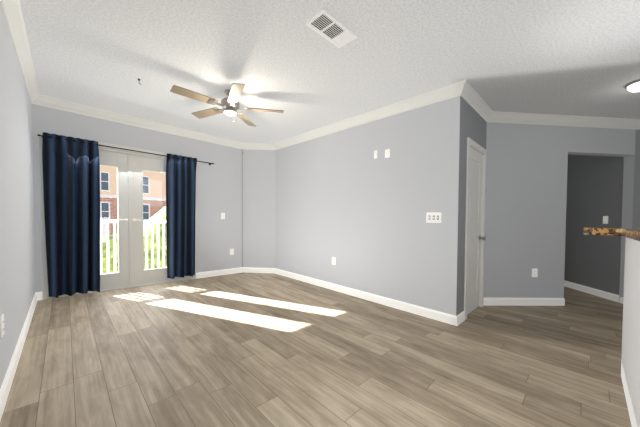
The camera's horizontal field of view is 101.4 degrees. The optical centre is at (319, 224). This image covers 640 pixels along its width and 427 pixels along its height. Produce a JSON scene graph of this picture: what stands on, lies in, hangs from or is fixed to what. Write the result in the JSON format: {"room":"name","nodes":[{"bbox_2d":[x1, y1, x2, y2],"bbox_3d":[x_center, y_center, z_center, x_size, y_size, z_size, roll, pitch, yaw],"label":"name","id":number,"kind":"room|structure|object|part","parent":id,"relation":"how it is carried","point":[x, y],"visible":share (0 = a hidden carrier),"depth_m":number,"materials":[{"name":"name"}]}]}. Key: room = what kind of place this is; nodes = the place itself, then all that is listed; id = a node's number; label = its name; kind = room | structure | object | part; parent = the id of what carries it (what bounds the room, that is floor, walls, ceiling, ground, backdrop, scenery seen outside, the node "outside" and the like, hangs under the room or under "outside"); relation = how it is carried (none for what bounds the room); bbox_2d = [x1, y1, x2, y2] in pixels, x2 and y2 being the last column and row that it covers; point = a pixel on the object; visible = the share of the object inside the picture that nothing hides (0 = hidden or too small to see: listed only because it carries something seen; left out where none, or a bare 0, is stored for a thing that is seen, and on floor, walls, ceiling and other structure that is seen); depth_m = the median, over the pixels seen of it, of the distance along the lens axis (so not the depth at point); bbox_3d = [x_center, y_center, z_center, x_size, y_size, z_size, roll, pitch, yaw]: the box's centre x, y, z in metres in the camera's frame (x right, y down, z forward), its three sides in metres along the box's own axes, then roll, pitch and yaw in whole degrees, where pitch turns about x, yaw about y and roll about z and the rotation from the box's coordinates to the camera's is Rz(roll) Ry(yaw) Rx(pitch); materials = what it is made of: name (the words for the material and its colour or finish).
{"room":"empty living room","nodes":[
{"label":"empty living room","id":0,"kind":"room"},
{"bbox_2d":[0,2,34,388],"bbox_3d":[-0.838,-0.190,0.386,0.153,2.500,7.975,0,2,-44],"label":"wall","id":1,"kind":"structure","parent":0,"point":[17,271],"depth_m":1.96,"materials":[{"name":"grey paint"}]},
{"bbox_2d":[0,314,3,337],"bbox_3d":[-1.829,0.582,1.511,0.009,0.115,0.076,0,2,-44],"label":"electrical outlet","id":2,"kind":"object","parent":1,"relation":"attached to","point":[2,324],"visible":1,"depth_m":1.50,"materials":[{"name":"white plastic"}]},
{"bbox_2d":[0,292,39,420],"bbox_3d":[-0.791,1.010,0.468,0.030,0.100,7.704,0,2,-44],"label":"baseboard","id":3,"kind":"structure","parent":1,"relation":"attached to","point":[7,382],"depth_m":1.81,"materials":[{"name":"white wood"}]},
{"bbox_2d":[31,104,241,299],"bbox_3d":[-2.334,-0.324,4.387,3.356,2.500,0.152,0,2,-44],"label":"wall","id":4,"kind":"structure","parent":0,"point":[218,188],"depth_m":4.54,"materials":[{"name":"grey paint"}]},
{"bbox_2d":[64,150,128,294],"bbox_3d":[-3.113,-0.062,3.604,0.844,1.951,0.100,0,2,-44],"label":"door leaf","id":5,"kind":"structure","parent":4,"relation":"in","point":[120,277],"depth_m":3.81,"materials":[{"name":"white wood"}]},
{"bbox_2d":[39,132,195,299],"bbox_3d":[-2.826,-0.103,3.905,1.847,2.070,0.168,0,2,-44],"label":"door frame","id":6,"kind":"structure","parent":4,"relation":"attached to","point":[45,292],"depth_m":3.40,"materials":[{"name":"white"}]},
{"bbox_2d":[38,134,213,164],"bbox_3d":[-2.649,-1.075,3.899,2.110,0.040,0.105,0,2,-44],"label":"curtain rod","id":7,"kind":"object","parent":4,"relation":"attached to","point":[42,136],"visible":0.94,"depth_m":3.73,"materials":[{"name":"black metal"}]},
{"bbox_2d":[42,132,99,297],"bbox_3d":[-3.163,-0.111,3.351,0.536,2.015,0.165,0,2,-44],"label":"curtain","id":8,"kind":"object","parent":7,"relation":"hanging from","point":[71,180],"visible":1,"depth_m":3.34,"materials":[{"name":"blue fabric"}]},
{"bbox_2d":[166,153,196,278],"bbox_3d":[-2.236,-0.133,4.254,0.462,1.970,0.150,0,2,-44],"label":"curtain","id":9,"kind":"object","parent":7,"relation":"hanging from","point":[180,201],"visible":1,"depth_m":4.25,"materials":[{"name":"blue fabric"}]},
{"bbox_2d":[100,165,166,272],"bbox_3d":[-2.830,-0.071,3.904,1.352,1.525,0.025,0,2,-44],"label":"door glass","id":10,"kind":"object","parent":4,"relation":"in","point":[144,216],"depth_m":4.04,"materials":[{"name":"clear glass"}]},
{"bbox_3d":[-3.120,-0.071,3.621,0.542,1.525,0.025,0,2,-44],"label":"glass","id":11,"kind":"part","parent":10,"relation":"part of","materials":[{"name":"clear glass"}]},
{"bbox_2d":[128,154,188,285],"bbox_3d":[-2.532,-0.062,4.170,0.866,1.951,0.100,0,2,-44],"label":"door leaf","id":12,"kind":"structure","parent":4,"relation":"in","point":[139,166],"depth_m":3.96,"materials":[{"name":"white wood"}]},
{"bbox_3d":[-2.812,-0.062,3.885,0.066,1.951,0.036,0,2,-44],"label":"french door astragal","id":13,"kind":"part","parent":12,"relation":"part of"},
{"bbox_2d":[242,149,274,267],"bbox_3d":[-1.193,-0.314,5.095,0.493,2.500,0.492,0,2,-44],"label":"wall","id":14,"kind":"structure","parent":0,"point":[258,195],"depth_m":5.09,"materials":[{"name":"grey paint"}]},
{"bbox_2d":[242,225,242,266],"bbox_3d":[-1.502,-0.315,5.102,0.058,2.288,0.042,0,2,-44],"label":"cable","id":15,"kind":"object","parent":14,"relation":"attached to","point":[242,245],"visible":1,"depth_m":5.11,"materials":[{"name":"grey"}]},
{"bbox_2d":[0,272,631,426],"bbox_3d":[2.090,1.120,3.281,8.322,0.120,7.944,0,2,-44],"label":"floor","id":16,"kind":"structure","parent":0,"point":[242,349],"depth_m":1.99,"materials":[{"name":"brown wood"}]},
{"bbox_2d":[19,0,639,142],"bbox_3d":[2.105,-1.499,3.216,8.322,0.120,7.944,0,2,-44],"label":"ceiling","id":17,"kind":"structure","parent":0,"point":[570,57],"depth_m":2.28,"materials":[{"name":"white paint"}]},
{"bbox_2d":[170,83,283,126],"bbox_3d":[-1.049,-1.336,2.952,1.118,0.345,1.176,0,2,-44],"label":"ceiling fan","id":18,"kind":"object","parent":17,"relation":"hanging from","point":[229,104],"visible":1,"depth_m":2.90,"materials":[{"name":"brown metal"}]},
{"bbox_2d":[305,9,356,47],"bbox_3d":[0.090,-1.451,1.956,0.370,0.011,0.184,0,2,-44],"label":"ceiling vent","id":19,"kind":"object","parent":17,"relation":"in","point":[329,27],"visible":1,"depth_m":1.94,"materials":[{"name":"white metal"}]},
{"bbox_2d":[625,79,639,91],"bbox_3d":[3.164,-1.358,2.575,0.220,0.080,0.220,0,2,-44],"label":"flush ceiling light","id":20,"kind":"object","parent":17,"relation":"attached to","point":[633,86],"visible":1,"depth_m":2.58,"materials":[{"name":"white glass"}]},
{"bbox_2d":[275,96,459,315],"bbox_3d":[0.167,-0.257,4.116,0.153,2.500,3.795,0,2,-44],"label":"wall","id":21,"kind":"structure","parent":0,"point":[351,204],"depth_m":3.40,"materials":[{"name":"grey paint"}]},
{"bbox_2d":[332,257,335,264],"bbox_3d":[0.208,0.551,3.997,0.009,0.115,0.076,0,2,-44],"label":"electrical outlet","id":22,"kind":"object","parent":21,"relation":"attached to","point":[333,260],"visible":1,"depth_m":3.99,"materials":[{"name":"white plastic"}]},
{"bbox_2d":[274,268,459,325],"bbox_3d":[0.279,0.951,3.926,0.017,0.100,3.322,0,2,-44],"label":"baseboard","id":23,"kind":"structure","parent":21,"relation":"attached to","point":[458,319],"depth_m":3.40,"materials":[{"name":"white wood"}]},
{"bbox_2d":[385,149,389,157],"bbox_3d":[0.851,-0.901,3.308,0.011,0.105,0.071,0,2,-44],"label":"wall outlet","id":24,"kind":"object","parent":21,"relation":"attached to","point":[387,153],"visible":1,"depth_m":3.30,"materials":[{"name":"white plastic"}]},
{"bbox_2d":[426,212,441,222],"bbox_3d":[1.258,-0.080,2.903,0.013,0.115,0.166,0,2,-44],"label":"light switch","id":25,"kind":"object","parent":21,"relation":"attached to","point":[433,217],"visible":1,"depth_m":2.90,"materials":[{"name":"white plastic"}]},
{"bbox_2d":[456,96,486,315],"bbox_3d":[1.843,-0.195,3.204,1.277,2.500,0.152,0,2,-44],"label":"wall","id":26,"kind":"structure","parent":0,"point":[473,124],"depth_m":2.83,"materials":[{"name":"grey paint"}]},
{"bbox_2d":[464,137,486,319],"bbox_3d":[1.825,0.048,3.181,0.746,2.015,0.163,0,2,-44],"label":"door frame","id":27,"kind":"structure","parent":26,"relation":"attached to","point":[471,143],"depth_m":3.11,"materials":[{"name":"white wood"}]},
{"bbox_2d":[467,147,485,313],"bbox_3d":[1.859,0.078,3.144,0.614,1.935,0.119,0,2,-44],"label":"door","id":28,"kind":"structure","parent":26,"relation":"in","point":[475,198],"depth_m":3.18,"materials":[{"name":"white wood"}]},
{"bbox_2d":[484,122,635,301],"bbox_3d":[3.769,-0.158,3.588,3.396,2.500,0.123,1,1,-4],"label":"wall","id":29,"kind":"structure","parent":0,"point":[526,198],"depth_m":3.47,"materials":[{"name":"grey paint"}]},
{"bbox_2d":[483,298,564,305],"bbox_3d":[2.701,1.020,3.469,0.903,0.100,0.751,0,2,-44],"label":"baseboard","id":30,"kind":"structure","parent":29,"relation":"attached to","point":[487,301],"depth_m":3.47,"materials":[{"name":"white wood"}]},
{"bbox_2d":[532,268,537,276],"bbox_3d":[2.855,0.638,3.483,0.077,0.115,0.008,1,1,-4],"label":"electrical outlet","id":31,"kind":"object","parent":29,"relation":"attached to","point":[534,272],"visible":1,"depth_m":3.48,"materials":[{"name":"white plastic"}]},
{"bbox_2d":[564,130,639,294],"bbox_3d":[3.678,-0.203,5.355,3.752,2.500,3.578,0,2,-44],"label":"wall","id":32,"kind":"structure","parent":0,"point":[594,190],"depth_m":4.06,"materials":[{"name":"grey paint"}]},
{"bbox_2d":[0,0,639,149],"bbox_3d":[1.613,-1.383,2.740,6.709,0.112,7.704,0,2,-44],"label":"crown molding","id":33,"kind":"structure","parent":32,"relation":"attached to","point":[463,89],"depth_m":3.38,"materials":[{"name":"white wood"}]},
{"bbox_2d":[564,280,623,303],"bbox_3d":[4.095,1.031,4.380,0.949,0.100,2.919,0,2,-44],"label":"baseboard","id":34,"kind":"structure","parent":32,"relation":"attached to","point":[596,292],"depth_m":4.07,"materials":[{"name":"white wood"}]},
{"bbox_2d":[603,216,607,223],"bbox_3d":[4.270,-0.074,3.921,0.060,0.115,0.054,0,2,-44],"label":"light switch","id":35,"kind":"object","parent":32,"relation":"attached to","point":[605,219],"visible":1,"depth_m":3.92,"materials":[{"name":"white plastic"}]},
{"bbox_2d":[621,237,639,426],"bbox_3d":[1.373,0.588,1.012,2.413,1.020,0.133,0,2,-44],"label":"wall","id":36,"kind":"structure","parent":0,"point":[630,359],"depth_m":1.50,"materials":[{"name":"white paint"}]},
{"bbox_2d":[583,227,639,240],"bbox_3d":[1.454,0.053,1.084,2.670,0.049,0.532,0,2,-44],"label":"countertop","id":37,"kind":"structure","parent":36,"relation":"on","point":[631,233],"depth_m":1.76,"materials":[{"name":"brown stone"}]},
{"bbox_2d":[621,362,636,426],"bbox_3d":[1.370,1.041,1.023,2.402,0.115,0.122,0,2,-44],"label":"baseboard","id":38,"kind":"structure","parent":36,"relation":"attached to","point":[627,395],"depth_m":1.58,"materials":[{"name":"white wood"}]},
{"label":"outside","id":39,"kind":"structure","parent":0,"visible":0},
{"bbox_3d":[-11.173,3.500,25.483,140.003,0.200,37.503,0,2,-44],"label":"ground","id":40,"kind":"structure","parent":39,"visible":0},
{"bbox_2d":[100,165,165,235],"bbox_3d":[-14.809,-3.042,25.510,75.166,12.700,8.266,0,2,-44],"label":"building","id":41,"kind":"structure","parent":40,"relation":"on","point":[150,212],"depth_m":19.61,"materials":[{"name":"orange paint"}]},
{"bbox_2d":[102,206,166,273],"bbox_3d":[-5.903,2.208,10.906,23.381,5.838,8.827,0,2,-44],"label":"trees","id":42,"kind":"object","parent":40,"relation":"on","point":[111,241],"depth_m":7.78,"materials":[{"name":"green plant"}]},
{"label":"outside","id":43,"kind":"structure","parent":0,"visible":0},
{"bbox_3d":[-2.644,1.029,4.642,5.202,0.170,0.622,0,2,-44],"label":"balcony slab","id":44,"kind":"object","parent":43,"visible":0},
{"bbox_2d":[100,219,165,273],"bbox_3d":[-2.801,0.411,4.792,5.304,1.050,0.103,0,2,-44],"label":"balcony railing","id":45,"kind":"object","parent":44,"relation":"on","point":[146,229],"depth_m":4.56,"materials":[{"name":"white wood"}]}
]}

